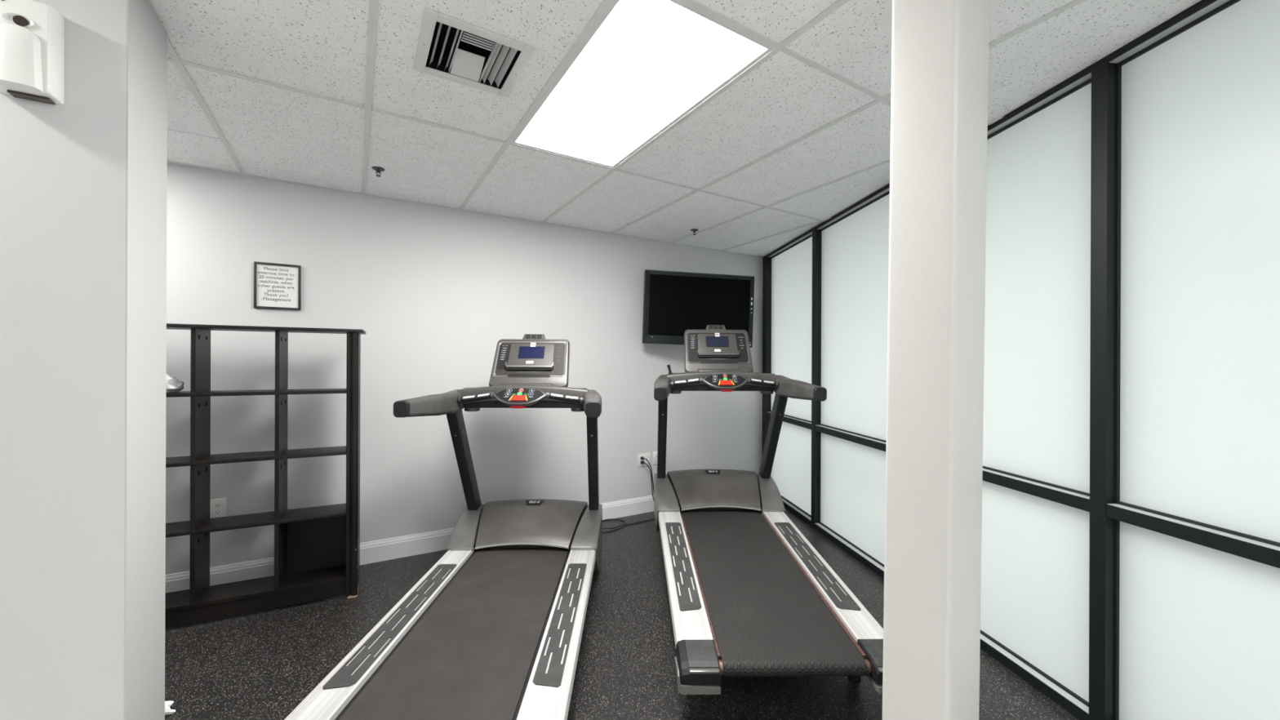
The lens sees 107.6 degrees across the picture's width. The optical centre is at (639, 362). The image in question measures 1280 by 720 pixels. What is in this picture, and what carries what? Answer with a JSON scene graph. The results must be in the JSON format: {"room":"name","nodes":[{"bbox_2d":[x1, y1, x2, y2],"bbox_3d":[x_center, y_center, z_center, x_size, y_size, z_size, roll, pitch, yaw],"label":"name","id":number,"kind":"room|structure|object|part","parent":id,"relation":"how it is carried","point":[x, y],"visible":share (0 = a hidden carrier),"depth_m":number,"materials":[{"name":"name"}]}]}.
{"room":"gym","nodes":[
{"label":"gym","id":0,"kind":"room"},
{"bbox_2d":[0,0,126,719],"bbox_3d":[-2.986,0.107,0.589,3.400,2.443,0.318,0,0,-30],"label":"wall partition","id":1,"kind":"structure","parent":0,"point":[63,166],"depth_m":1.25,"materials":[{"name":"grey paint"}]},
{"bbox_2d":[0,0,64,105],"bbox_3d":[-1.560,-0.801,1.184,0.112,0.240,0.084,0,0,-30],"label":"dispenser","id":2,"kind":"object","parent":1,"relation":"attached to","point":[32,33],"visible":1,"depth_m":1.18,"materials":[{"name":"white plastic"}]},
{"bbox_2d":[123,0,167,719],"bbox_3d":[-1.517,0.113,1.444,0.004,2.442,0.318,0,0,-31],"label":"wall","id":3,"kind":"structure","parent":1,"relation":"attached to","point":[146,78],"depth_m":1.43,"materials":[{"name":"paint"}]},
{"bbox_2d":[165,163,762,574],"bbox_3d":[-1.560,0.051,3.326,7.106,2.565,0.120,0,0,-30],"label":"wall","id":4,"kind":"structure","parent":0,"point":[433,291],"depth_m":3.25,"materials":[{"name":"grey paint"}]},
{"bbox_2d":[209,497,226,518],"bbox_3d":[-2.457,0.852,2.731,0.074,0.115,0.008,0,0,-30],"label":"wall outlet","id":5,"kind":"object","parent":4,"relation":"attached to","point":[218,507],"visible":0.84,"depth_m":2.73,"materials":[{"name":"white plastic"}]},
{"bbox_2d":[213,509,222,515],"bbox_3d":[-2.456,0.872,2.728,0.033,0.028,0.003,0,0,-30],"label":"receptacle","id":6,"kind":"object","parent":5,"relation":"attached to","point":[216,512],"depth_m":2.73,"materials":[{"name":"white plastic"}]},
{"bbox_2d":[214,502,222,508],"bbox_3d":[-2.456,0.833,2.728,0.033,0.028,0.003,0,0,-30],"label":"receptacle","id":7,"kind":"object","parent":5,"relation":"attached to","point":[217,505],"depth_m":2.73,"materials":[{"name":"white plastic"}]},
{"bbox_2d":[253,261,301,310],"bbox_3d":[-2.213,-0.465,2.864,0.229,0.278,0.018,0,0,-30],"label":"framed notice","id":8,"kind":"object","parent":4,"relation":"attached to","point":[276,286],"visible":1,"depth_m":2.86,"materials":[{"name":"black"}]},
{"bbox_2d":[164,494,653,592],"bbox_3d":[-1.616,1.262,3.218,6.697,0.142,0.014,0,0,-30],"label":"baseboard","id":9,"kind":"structure","parent":4,"relation":"attached to","point":[375,551],"depth_m":3.16,"materials":[{"name":"white paint"}]},
{"bbox_2d":[167,162,763,257],"bbox_3d":[-1.519,-1.111,3.267,6.497,0.003,0.021,0,0,-30],"label":"trim","id":10,"kind":"structure","parent":4,"relation":"attached to","point":[167,162],"depth_m":3.68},
{"bbox_2d":[637,452,650,466],"bbox_3d":[0.036,0.867,4.182,0.130,0.115,0.008,0,0,-30],"label":"wall outlet","id":11,"kind":"object","parent":4,"relation":"attached to","point":[646,455],"visible":0.84,"depth_m":4.18,"materials":[{"name":"white plastic"}]},
{"bbox_2d":[645,455,648,462],"bbox_3d":[0.063,0.867,4.195,0.033,0.066,0.003,0,0,-30],"label":"receptacle","id":12,"kind":"object","parent":11,"relation":"attached to","point":[646,456],"depth_m":4.19,"materials":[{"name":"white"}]},
{"bbox_2d":[640,456,653,490],"bbox_3d":[0.119,1.063,4.151,0.232,0.452,0.058,0,0,-5],"label":"power cord","id":13,"kind":"object","parent":4,"relation":"attached to","point":[642,457],"visible":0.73,"depth_m":4.13,"materials":[{"name":"black rubber"}]},
{"bbox_2d":[653,451,657,464],"bbox_3d":[0.172,0.866,4.261,0.130,0.115,0.008,0,0,-30],"label":"wall outlet","id":14,"kind":"object","parent":4,"relation":"attached to","point":[655,454],"visible":0.4,"depth_m":4.24,"materials":[{"name":"white plastic"}]},
{"bbox_2d":[642,269,754,347],"bbox_3d":[0.498,-0.464,4.227,0.986,0.634,0.337,2,0,-8],"label":"television","id":15,"kind":"object","parent":4,"relation":"attached to","point":[674,303],"visible":0.95,"depth_m":4.06,"materials":[{"name":"black plastic"}]},
{"bbox_2d":[761,255,771,457],"bbox_3d":[1.358,0.108,4.864,0.140,2.475,0.110,0,0,-7],"label":"trim","id":16,"kind":"structure","parent":4,"relation":"attached to","point":[766,261],"depth_m":4.81,"materials":[{"name":"black metal"}]},
{"bbox_2d":[164,507,1079,719],"bbox_3d":[-1.134,1.375,1.536,7.342,0.080,7.948,0,0,0],"label":"floor","id":17,"kind":"structure","parent":0,"point":[262,664],"depth_m":2.12,"materials":[{"name":"black rubber"}]},
{"bbox_2d":[164,700,175,715],"bbox_3d":[-1.849,1.307,1.759,0.170,0.049,0.133,0,0,0],"label":"towel","id":18,"kind":"object","parent":17,"relation":"on","point":[168,711],"visible":0.11,"depth_m":1.77,"materials":[{"name":"white fabric"}]},
{"bbox_2d":[164,323,365,627],"bbox_3d":[-2.155,0.570,2.507,1.172,1.522,0.235,0,0,-26],"label":"bookshelf","id":19,"kind":"object","parent":17,"relation":"on","point":[317,549],"visible":0.7,"depth_m":2.53,"materials":[{"name":"black laminate"}]},
{"bbox_2d":[165,373,184,392],"bbox_3d":[-2.442,0.102,2.373,0.197,0.094,0.194,0,0,-11],"label":"towel","id":20,"kind":"object","parent":19,"relation":"on","point":[173,384],"visible":0.29,"depth_m":2.38,"materials":[{"name":"white fabric"}]},
{"bbox_3d":[-2.109,1.272,2.443,1.026,0.080,0.022,0,0,-27],"label":"rail","id":21,"kind":"part","parent":19,"relation":"part of","materials":[{"name":"black laminate"}]},
{"bbox_3d":[-1.878,1.040,2.763,0.330,0.348,0.008,0,0,-27],"label":"panel","id":22,"kind":"part","parent":19,"relation":"part of","materials":[{"name":"black laminate"}]},
{"bbox_3d":[-1.678,0.576,2.749,0.058,1.495,0.218,0,0,-27],"label":"panel","id":23,"kind":"part","parent":19,"relation":"part of","materials":[{"name":"black laminate"}]},
{"bbox_2d":[284,333,602,719],"bbox_3d":[-0.678,0.576,2.241,0.977,1.523,2.056,0,0,-1],"label":"treadmill","id":24,"kind":"object","parent":17,"relation":"on","point":[493,630],"visible":1,"depth_m":2.12,"materials":[{"name":"black plastic"}]},
{"bbox_3d":[-1.035,1.122,2.062,0.145,0.062,1.390,0,0,-1],"label":"rail","id":25,"kind":"part","parent":24,"relation":"part of","materials":[{"name":"metal"}]},
{"bbox_3d":[-1.115,0.233,2.440,0.095,0.116,0.432,0,0,3],"label":"armrest","id":26,"kind":"part","parent":24,"relation":"part of","materials":[{"name":"plastic"}]},
{"bbox_3d":[-0.980,0.198,2.689,0.071,0.020,0.022,0,0,5],"label":"contact plate","id":27,"kind":"part","parent":24,"relation":"part of","materials":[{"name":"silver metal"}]},
{"bbox_3d":[-0.895,0.186,2.685,0.066,0.022,0.022,0,0,1],"label":"contact plate","id":28,"kind":"part","parent":24,"relation":"part of","materials":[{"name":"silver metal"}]},
{"bbox_3d":[-0.691,-0.022,2.972,0.423,0.210,0.121,0,0,-1],"label":"overlay panel","id":29,"kind":"part","parent":24,"relation":"part of","materials":[{"name":"grey plastic"}]},
{"bbox_2d":[475,498,587,549],"bbox_3d":[-0.699,1.091,3.004,0.677,0.351,0.544,0,0,0],"label":"hood","id":30,"kind":"object","parent":24,"relation":"attached to","point":[526,523],"depth_m":2.88,"materials":[{"name":"silver metal"}]},
{"bbox_2d":[525,334,542,338],"bbox_3d":[-0.692,-0.169,3.055,0.103,0.027,0.016,0,0,-1],"label":"grille","id":31,"kind":"object","parent":24,"relation":"attached to","point":[527,336],"depth_m":3.05,"materials":[{"name":"black"}]},
{"bbox_2d":[522,333,545,339],"bbox_3d":[-0.692,-0.154,3.078,0.156,0.064,0.068,0,0,-1],"label":"vent","id":32,"kind":"object","parent":24,"relation":"attached to","point":[526,336],"depth_m":3.05,"materials":[{"name":"grey plastic"}]},
{"bbox_3d":[-0.319,1.125,2.076,0.145,0.062,1.390,0,0,-1],"label":"rail","id":33,"kind":"part","parent":24,"relation":"part of","materials":[{"name":"metal"}]},
{"bbox_3d":[-0.476,0.188,2.694,0.066,0.022,0.022,0,0,-3],"label":"contact plate","id":34,"kind":"part","parent":24,"relation":"part of","materials":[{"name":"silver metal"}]},
{"bbox_3d":[-0.392,0.200,2.701,0.071,0.020,0.022,0,0,-7],"label":"contact plate","id":35,"kind":"part","parent":24,"relation":"part of","materials":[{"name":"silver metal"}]},
{"bbox_3d":[-0.247,0.236,2.457,0.095,0.116,0.432,0,0,-5],"label":"armrest","id":36,"kind":"part","parent":24,"relation":"part of","materials":[{"name":"plastic"}]},
{"bbox_2d":[602,461,654,533],"bbox_3d":[-0.091,1.107,3.980,0.816,0.464,0.254,0,0,-40],"label":"power cord","id":37,"kind":"object","parent":17,"relation":"on","point":[641,462],"visible":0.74,"depth_m":3.95,"materials":[{"name":"black rubber"}]},
{"bbox_2d":[653,324,883,694],"bbox_3d":[0.566,0.528,2.715,0.977,1.610,2.056,0,0,-1],"label":"treadmill","id":38,"kind":"object","parent":17,"relation":"on","point":[749,595],"visible":0.98,"depth_m":2.42,"materials":[{"name":"black plastic"}]},
{"bbox_3d":[0.131,0.166,2.866,0.095,0.116,0.435,0,0,3],"label":"armrest","id":39,"kind":"part","parent":38,"relation":"part of","materials":[{"name":"plastic"}]},
{"bbox_2d":[666,364,671,374],"bbox_3d":[0.202,0.049,3.196,0.042,0.069,0.023,0,0,-41],"label":"clip","id":40,"kind":"object","parent":38,"relation":"on","point":[668,366],"visible":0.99,"depth_m":3.19,"materials":[{"name":"black plastic"}]},
{"bbox_3d":[0.207,1.085,2.537,0.145,0.062,1.390,0,3,-1],"label":"rail","id":41,"kind":"part","parent":38,"relation":"part of","materials":[{"name":"metal"}]},
{"bbox_3d":[0.213,1.153,1.749,0.154,0.076,0.131,0,3,-1],"label":"trim","id":42,"kind":"part","parent":38,"relation":"part of","materials":[{"name":"grey plastic"}]},
{"bbox_2d":[666,469,760,511],"bbox_3d":[0.551,0.998,3.475,0.676,0.355,0.544,0,0,0],"label":"hood","id":43,"kind":"object","parent":38,"relation":"attached to","point":[688,490],"depth_m":3.35,"materials":[{"name":"silver metal"}]},
{"bbox_2d":[705,324,725,329],"bbox_3d":[0.559,-0.246,3.478,0.156,0.064,0.068,0,3,-1],"label":"vent","id":44,"kind":"object","parent":38,"relation":"attached to","point":[708,326],"depth_m":3.45,"materials":[{"name":"grey plastic"}]},
{"bbox_2d":[708,325,723,328],"bbox_3d":[0.559,-0.259,3.455,0.103,0.027,0.016,0,3,-1],"label":"grille","id":45,"kind":"object","parent":38,"relation":"attached to","point":[709,326],"depth_m":3.45,"materials":[{"name":"black plastic"}]},
{"bbox_3d":[0.559,-0.108,3.379,0.423,0.210,0.121,0,3,-1],"label":"overlay panel","id":46,"kind":"part","parent":38,"relation":"part of","materials":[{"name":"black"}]},
{"bbox_3d":[0.999,0.169,2.877,0.095,0.116,0.435,0,0,-5],"label":"armrest","id":47,"kind":"part","parent":38,"relation":"part of","materials":[{"name":"plastic"}]},
{"bbox_3d":[0.924,1.087,2.547,0.145,0.062,1.390,0,3,-1],"label":"rail","id":48,"kind":"part","parent":38,"relation":"part of","materials":[{"name":"metal"}]},
{"bbox_3d":[0.939,1.155,1.759,0.154,0.076,0.131,0,3,-1],"label":"trim","id":49,"kind":"part","parent":38,"relation":"part of","materials":[{"name":"grey"}]},
{"bbox_2d":[766,228,812,526],"bbox_3d":[1.421,0.108,4.333,0.140,2.475,0.959,0,0,-7],"label":"window","id":50,"kind":"structure","parent":17,"relation":"on","point":[792,262],"depth_m":4.27,"materials":[{"name":"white glass"}]},
{"bbox_3d":[1.377,0.904,4.328,0.044,0.798,0.959,0,0,-7],"label":"sill","id":51,"kind":"part","parent":50,"relation":"part of","materials":[{"name":"grey metal"}]},
{"bbox_3d":[1.421,0.530,4.333,0.138,0.046,0.959,0,0,-7],"label":"rail","id":52,"kind":"part","parent":50,"relation":"part of","materials":[{"name":"black metal"}]},
{"bbox_3d":[1.426,-1.103,4.333,0.140,0.052,0.959,0,0,-7],"label":"head rail","id":53,"kind":"part","parent":50,"relation":"part of","materials":[{"name":"black metal"}]},
{"bbox_3d":[1.402,0.928,4.331,0.008,0.755,0.959,0,0,-7],"label":"glass pane","id":54,"kind":"part","parent":50,"relation":"part of","materials":[{"name":"white glass"}]},
{"bbox_3d":[1.407,-0.287,4.331,0.008,1.585,0.959,0,0,-7],"label":"glass pane","id":55,"kind":"part","parent":50,"relation":"part of","materials":[{"name":"white glass"}]},
{"bbox_3d":[1.417,1.324,4.333,0.139,0.043,0.959,0,0,-7],"label":"sill rail","id":56,"kind":"part","parent":50,"relation":"part of","materials":[{"name":"black metal"}]},
{"bbox_2d":[811,226,822,528],"bbox_3d":[1.487,0.108,3.831,0.150,2.475,0.066,0,0,-7],"label":"trim","id":57,"kind":"structure","parent":17,"relation":"on","point":[816,233],"depth_m":3.80,"materials":[{"name":"black metal"}]},
{"bbox_2d":[814,182,889,578],"bbox_3d":[1.546,0.109,3.301,0.140,2.475,1.011,0,0,-7],"label":"window","id":58,"kind":"structure","parent":17,"relation":"on","point":[855,245],"depth_m":3.30,"materials":[{"name":"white glass"}]},
{"bbox_3d":[1.541,1.325,3.301,0.139,0.043,1.011,0,0,-7],"label":"sill rail","id":59,"kind":"part","parent":58,"relation":"part of","materials":[{"name":"black metal"}]},
{"bbox_3d":[1.545,0.530,3.301,0.138,0.046,1.011,0,0,-7],"label":"rail","id":60,"kind":"part","parent":58,"relation":"part of","materials":[{"name":"black metal"}]},
{"bbox_3d":[1.501,0.904,3.296,0.044,0.798,1.011,0,0,-7],"label":"sill","id":61,"kind":"part","parent":58,"relation":"part of","materials":[{"name":"grey metal"}]},
{"bbox_3d":[1.551,-1.103,3.301,0.140,0.052,1.011,0,0,-7],"label":"head rail","id":62,"kind":"part","parent":58,"relation":"part of","materials":[{"name":"black metal"}]},
{"bbox_3d":[1.527,0.929,3.299,0.008,0.755,1.011,0,0,-7],"label":"glass pane","id":63,"kind":"part","parent":58,"relation":"part of","materials":[{"name":"white glass"}]},
{"bbox_3d":[1.531,-0.286,3.299,0.008,1.585,1.011,0,0,-7],"label":"glass pane","id":64,"kind":"part","parent":58,"relation":"part of","materials":[{"name":"white glass"}]},
{"bbox_2d":[882,0,989,719],"bbox_3d":[0.691,0.122,1.103,0.172,2.441,0.163,0,0,-31],"label":"support post","id":65,"kind":"object","parent":17,"relation":"on","point":[939,100],"visible":1,"depth_m":1.05,"materials":[{"name":"beige paint"}]},
{"bbox_2d":[980,64,1091,719],"bbox_3d":[1.673,0.109,2.244,0.140,2.475,1.011,0,0,-7],"label":"window","id":66,"kind":"structure","parent":17,"relation":"on","point":[1035,538],"depth_m":1.97,"materials":[{"name":"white glass"}]},
{"bbox_3d":[1.669,1.325,2.244,0.139,0.043,1.011,0,0,-7],"label":"sill rail","id":67,"kind":"part","parent":66,"relation":"part of","materials":[{"name":"black metal"}]},
{"bbox_3d":[1.628,0.905,2.239,0.044,0.798,1.011,0,0,-7],"label":"sill","id":68,"kind":"part","parent":66,"relation":"part of","materials":[{"name":"grey metal"}]},
{"bbox_3d":[1.654,0.929,2.242,0.008,0.755,1.011,0,0,-7],"label":"glass pane","id":69,"kind":"part","parent":66,"relation":"part of","materials":[{"name":"white glass"}]},
{"bbox_3d":[1.672,0.531,2.244,0.138,0.046,1.011,0,0,-7],"label":"rail","id":70,"kind":"part","parent":66,"relation":"part of","materials":[{"name":"black metal"}]},
{"bbox_3d":[1.659,-0.286,2.242,0.008,1.585,1.011,0,0,-7],"label":"glass pane","id":71,"kind":"part","parent":66,"relation":"part of","materials":[{"name":"white glass"}]},
{"bbox_3d":[1.678,-1.102,2.244,0.140,0.052,1.011,0,0,-7],"label":"head rail","id":72,"kind":"part","parent":66,"relation":"part of","materials":[{"name":"black metal"}]},
{"bbox_2d":[1088,55,1121,719],"bbox_3d":[1.742,0.110,1.715,0.150,2.475,0.066,0,0,-7],"label":"window frame post","id":73,"kind":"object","parent":17,"relation":"on","point":[1106,77],"depth_m":1.68,"materials":[{"name":"black metal"}]},
{"bbox_2d":[1106,0,1279,719],"bbox_3d":[1.800,0.110,1.186,0.140,2.475,1.011,0,0,-7],"label":"window","id":74,"kind":"structure","parent":17,"relation":"on","point":[1197,510],"depth_m":1.46,"materials":[{"name":"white glass"}]},
{"bbox_3d":[1.805,-1.102,1.186,0.140,0.052,1.011,0,0,-7],"label":"head rail","id":75,"kind":"part","parent":74,"relation":"part of","materials":[{"name":"black metal"}]},
{"bbox_3d":[1.800,0.531,1.186,0.138,0.046,1.011,0,0,-7],"label":"rail","id":76,"kind":"part","parent":74,"relation":"part of","materials":[{"name":"black metal"}]},
{"bbox_3d":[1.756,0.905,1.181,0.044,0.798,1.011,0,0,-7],"label":"sill","id":77,"kind":"part","parent":74,"relation":"part of","materials":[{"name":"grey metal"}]},
{"bbox_3d":[1.781,0.930,1.184,0.008,0.755,1.011,0,0,-7],"label":"glass pane","id":78,"kind":"part","parent":74,"relation":"part of","materials":[{"name":"white glass"}]},
{"bbox_3d":[1.786,-0.285,1.184,0.008,1.585,1.011,0,0,-7],"label":"glass pane","id":79,"kind":"part","parent":74,"relation":"part of","materials":[{"name":"white glass"}]},
{"bbox_2d":[148,0,1200,257],"bbox_3d":[-1.124,-1.208,1.436,7.142,0.204,7.548,0,0,0],"label":"ceiling","id":80,"kind":"structure","parent":0,"point":[317,93],"depth_m":2.02,"materials":[{"name":"white tile"}]},
{"bbox_2d":[371,166,385,177],"bbox_3d":[-1.503,-1.092,2.693,0.068,0.042,0.068,0,0,-31],"label":"sprinkler head","id":81,"kind":"object","parent":80,"relation":"attached to","point":[378,169],"visible":1,"depth_m":2.69},
{"bbox_2d":[413,7,535,97],"bbox_3d":[-0.611,-1.155,1.707,0.356,0.108,0.356,0,0,-31],"label":"ceiling vent","id":82,"kind":"object","parent":80,"relation":"in","point":[449,48],"visible":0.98,"depth_m":1.75,"materials":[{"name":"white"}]},
{"bbox_3d":[-0.715,-1.122,1.644,0.013,0.026,0.280,0,0,-31],"label":"blade","id":83,"kind":"part","parent":82,"relation":"part of","materials":[{"name":"white metal"}]},
{"bbox_3d":[-0.692,-1.122,1.658,0.013,0.026,0.280,0,0,-31],"label":"blade","id":84,"kind":"part","parent":82,"relation":"part of","materials":[{"name":"white metal"}]},
{"bbox_3d":[-0.668,-1.122,1.672,0.013,0.026,0.280,0,0,-31],"label":"blade","id":85,"kind":"part","parent":82,"relation":"part of","materials":[{"name":"white metal"}]},
{"bbox_3d":[-0.553,-1.121,1.742,0.013,0.026,0.280,0,0,-31],"label":"blade","id":86,"kind":"part","parent":82,"relation":"part of","materials":[{"name":"white metal"}]},
{"bbox_3d":[-0.530,-1.121,1.756,0.013,0.026,0.280,0,0,-31],"label":"blade","id":87,"kind":"part","parent":82,"relation":"part of","materials":[{"name":"white metal"}]},
{"bbox_3d":[-0.507,-1.121,1.770,0.013,0.026,0.280,0,0,-31],"label":"blade","id":88,"kind":"part","parent":82,"relation":"part of","materials":[{"name":"white metal"}]},
{"bbox_2d":[511,0,774,168],"bbox_3d":[-0.088,-1.150,2.001,0.587,0.091,1.196,0,0,-31],"label":"ceiling light","id":89,"kind":"object","parent":80,"relation":"attached to","point":[644,65],"visible":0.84,"depth_m":1.83,"materials":[{"name":"white plastic"}]},
{"bbox_2d":[690,228,698,235],"bbox_3d":[0.454,-1.084,3.905,0.068,0.042,0.068,0,0,-31],"label":"sprinkler head","id":90,"kind":"object","parent":80,"relation":"attached to","point":[694,230],"visible":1,"depth_m":3.90}
]}

